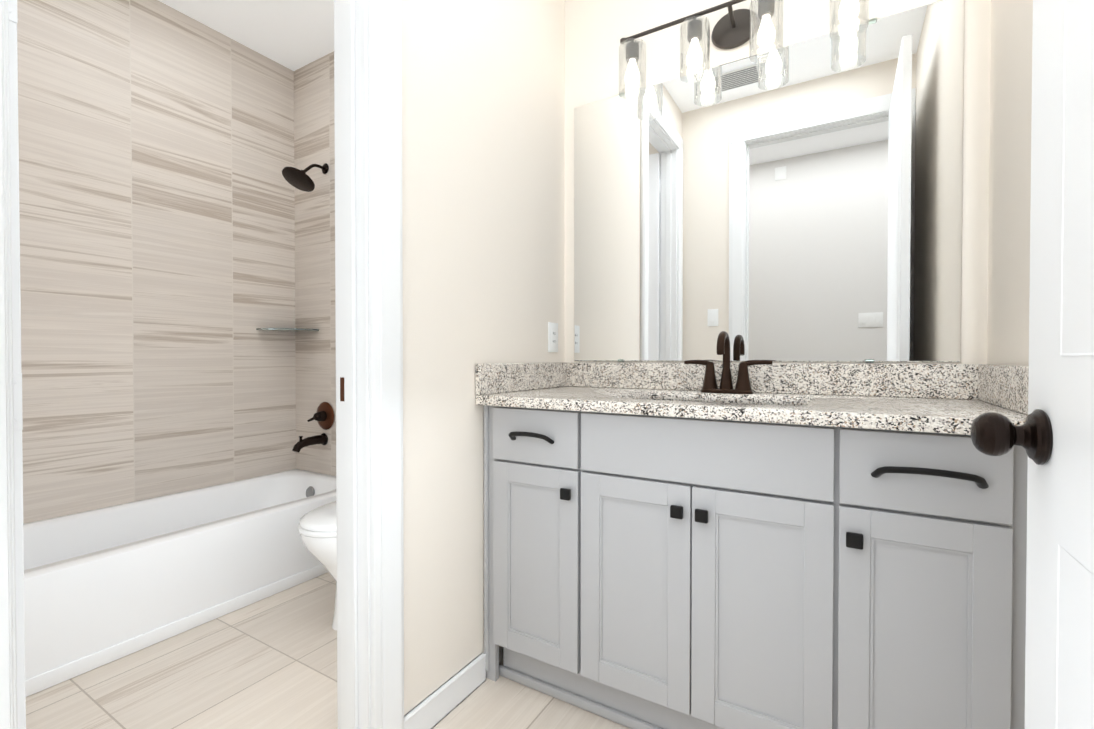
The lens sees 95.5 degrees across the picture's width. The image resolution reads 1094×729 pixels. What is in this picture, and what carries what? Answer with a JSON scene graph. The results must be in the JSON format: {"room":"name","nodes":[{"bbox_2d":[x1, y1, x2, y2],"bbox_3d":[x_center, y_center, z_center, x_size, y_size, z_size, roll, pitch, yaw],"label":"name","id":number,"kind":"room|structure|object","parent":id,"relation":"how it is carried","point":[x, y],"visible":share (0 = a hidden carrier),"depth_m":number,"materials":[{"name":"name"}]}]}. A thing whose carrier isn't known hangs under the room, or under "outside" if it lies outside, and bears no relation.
{"room":"bathroom","nodes":[
{"label":"bathroom","id":0,"kind":"room"},
{"bbox_2d":[17,0,296,523],"bbox_3d":[-2.005,-0.375,2.284,0.120,2.740,1.950,0,1,31],"label":"wall","id":1,"kind":"structure","parent":0,"point":[177,239],"depth_m":2.35,"materials":[{"name":"tile"}]},
{"bbox_2d":[158,0,333,70],"bbox_3d":[0.233,-1.771,0.196,6.090,0.100,3.200,0,1,31],"label":"ceiling","id":2,"kind":"structure","parent":0,"point":[293,35],"depth_m":2.55,"materials":[{"name":"white paint"}]},
{"bbox_2d":[293,51,335,475],"bbox_3d":[-0.737,-0.379,2.590,1.740,2.740,0.120,0,1,31],"label":"wall","id":3,"kind":"structure","parent":0,"point":[314,352],"depth_m":2.89,"materials":[{"name":"tile"}]},
{"bbox_2d":[256,328,318,331],"bbox_3d":[-1.474,-0.199,2.829,0.230,0.008,0.230,0,1,31],"label":"glass corner shelf","id":4,"kind":"object","parent":3,"relation":"attached to","point":[287,329],"visible":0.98,"depth_m":2.79,"materials":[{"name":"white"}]},
{"bbox_2d":[282,163,328,191],"bbox_3d":[-1.319,-1.048,2.720,0.170,0.185,0.242,0,1,31],"label":"shower head","id":5,"kind":"object","parent":3,"relation":"attached to","point":[302,180],"visible":1,"depth_m":2.69},
{"bbox_2d":[292,433,327,452],"bbox_3d":[-1.328,0.437,2.772,0.070,0.090,0.191,0,1,31],"label":"tub spout","id":6,"kind":"object","parent":3,"relation":"attached to","point":[301,443],"visible":1,"depth_m":2.76,"materials":[{"name":"brown metal"}]},
{"bbox_2d":[307,402,333,429],"bbox_3d":[-1.284,0.293,2.813,0.160,0.160,0.073,0,1,31],"label":"tub valve","id":7,"kind":"object","parent":3,"relation":"attached to","point":[323,416],"visible":1,"depth_m":2.81,"materials":[{"name":"brown metal"}]},
{"bbox_2d":[26,572,630,728],"bbox_3d":[0.233,1.069,0.230,6.090,0.100,3.200,0,1,31],"label":"floor","id":8,"kind":"structure","parent":0,"point":[270,662],"depth_m":1.54,"materials":[{"name":"tile"}]},
{"bbox_2d":[23,469,335,696],"bbox_3d":[-1.594,0.816,2.157,0.724,0.360,1.524,0,1,31],"label":"tub","id":9,"kind":"object","parent":8,"relation":"on","point":[105,585],"visible":0.73,"depth_m":1.94,"materials":[{"name":"white ceramic"}]},
{"bbox_2d":[298,501,336,630],"bbox_3d":[-0.677,0.610,2.070,0.450,0.774,0.716,0,1,31],"label":"toilet","id":10,"kind":"object","parent":8,"relation":"on","point":[317,528],"visible":0.1,"depth_m":1.78,"materials":[{"name":"white ceramic"}]},
{"bbox_2d":[476,399,1027,728],"bbox_3d":[0.486,0.566,1.452,1.314,0.876,0.588,0,1,31],"label":"bathroom vanity","id":11,"kind":"object","parent":8,"relation":"on","point":[727,544],"depth_m":1.16,"materials":[{"name":"grey wood"}]},
{"bbox_2d":[476,387,1027,426],"bbox_3d":[0.489,0.111,1.452,1.314,0.031,0.577,0,1,31],"label":"countertop","id":12,"kind":"structure","parent":11,"relation":"on","point":[849,408],"depth_m":1.25,"materials":[{"name":"grey stone"}]},
{"bbox_2d":[647,395,790,402],"bbox_3d":[0.485,0.196,1.445,0.524,0.162,0.354,0,1,31],"label":"sink","id":13,"kind":"object","parent":12,"relation":"in","point":[648,396],"depth_m":1.57,"materials":[{"name":"white ceramic"}]},
{"bbox_2d":[683,331,774,394],"bbox_3d":[0.567,-0.006,1.589,0.275,0.199,0.133,0,1,31],"label":"faucet","id":14,"kind":"object","parent":12,"relation":"on","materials":[{"name":"brown metal"}]},
{"bbox_2d":[567,363,974,398],"bbox_3d":[0.632,0.044,1.690,1.314,0.096,0.020,0,1,31],"label":"backsplash","id":15,"kind":"structure","parent":12,"relation":"on","point":[924,381],"depth_m":1.55,"materials":[{"name":"grey stone"}]},
{"bbox_2d":[340,377,343,400],"bbox_3d":[-0.506,0.062,1.238,0.028,0.060,0.002,0,1,31],"label":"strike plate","id":16,"kind":"structure","parent":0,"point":[341,388],"depth_m":1.24,"materials":[{"name":"brown metal"}]},
{"bbox_2d":[402,0,564,715],"bbox_3d":[-0.223,-0.368,1.649,0.110,2.740,0.965,0,1,31],"label":"wall","id":17,"kind":"structure","parent":0,"point":[483,168],"depth_m":1.50,"materials":[{"name":"white paint"}]},
{"bbox_2d":[8,0,25,728],"bbox_3d":[-1.073,-0.207,0.916,0.596,2.420,0.171,0,1,33],"label":"room door","id":18,"kind":"structure","parent":17,"relation":"in","point":[17,373],"depth_m":0.77,"materials":[{"name":"white paint"}]},
{"bbox_2d":[2,0,370,728],"bbox_3d":[-0.634,-0.220,0.965,0.112,2.460,0.635,0,1,31],"label":"door frame","id":19,"kind":"structure","parent":17,"relation":"attached to","point":[352,348],"depth_m":1.21,"materials":[{"name":"white paint"}]},
{"bbox_2d":[0,0,403,728],"bbox_3d":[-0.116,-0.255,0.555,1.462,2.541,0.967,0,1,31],"label":"trim","id":20,"kind":"structure","parent":17,"relation":"attached to","point":[386,348],"depth_m":1.21,"materials":[{"name":"white paint"}]},
{"bbox_2d":[404,653,485,728],"bbox_3d":[-0.289,0.964,1.434,0.019,0.088,0.346,0,1,31],"label":"baseboard","id":21,"kind":"structure","parent":17,"relation":"attached to","point":[432,710],"depth_m":1.41,"materials":[{"name":"white paint"}]},
{"bbox_2d":[475,363,566,394],"bbox_3d":[-0.071,0.043,1.774,0.020,0.096,0.556,0,1,31],"label":"backsplash","id":22,"kind":"structure","parent":17,"relation":"attached to","point":[489,378],"depth_m":1.71,"materials":[{"name":"grey stone"}]},
{"bbox_2d":[548,322,557,351],"bbox_3d":[0.025,-0.106,1.950,0.007,0.116,0.072,0,1,31],"label":"outlet","id":23,"kind":"object","parent":17,"relation":"attached to","point":[552,337],"visible":1,"depth_m":1.94,"materials":[{"name":"white plastic"}]},
{"bbox_2d":[565,0,990,363],"bbox_3d":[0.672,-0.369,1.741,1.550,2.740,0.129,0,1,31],"label":"mirror","id":24,"kind":"object","parent":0,"point":[799,201],"depth_m":1.61,"materials":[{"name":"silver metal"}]},
{"bbox_2d":[619,0,868,99],"bbox_3d":[0.600,-1.081,1.623,0.757,0.228,0.147,0,1,31],"label":"sconce","id":25,"kind":"object","parent":24,"relation":"attached to","point":[734,28],"visible":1,"depth_m":1.64,"materials":[{"name":"glass"}]},
{"bbox_2d":[987,0,1032,365],"bbox_3d":[0.785,-0.355,0.540,0.120,2.740,1.830,0,1,31],"label":"wall","id":26,"kind":"structure","parent":0,"point":[1011,34],"depth_m":1.18,"materials":[{"name":"white paint"}]},
{"bbox_2d":[975,364,1028,414],"bbox_3d":[1.038,0.051,1.109,0.020,0.096,0.556,0,1,31],"label":"backsplash","id":27,"kind":"structure","parent":26,"relation":"attached to","point":[1001,385],"depth_m":1.13,"materials":[{"name":"grey stone"}]},
{"bbox_2d":[970,0,1093,728],"bbox_3d":[0.439,-0.200,0.294,0.171,2.420,0.810,0,1,31],"label":"entry door","id":28,"kind":"structure","parent":26,"relation":"in","point":[1053,435],"depth_m":0.56,"materials":[{"name":"white paint"}]}
]}

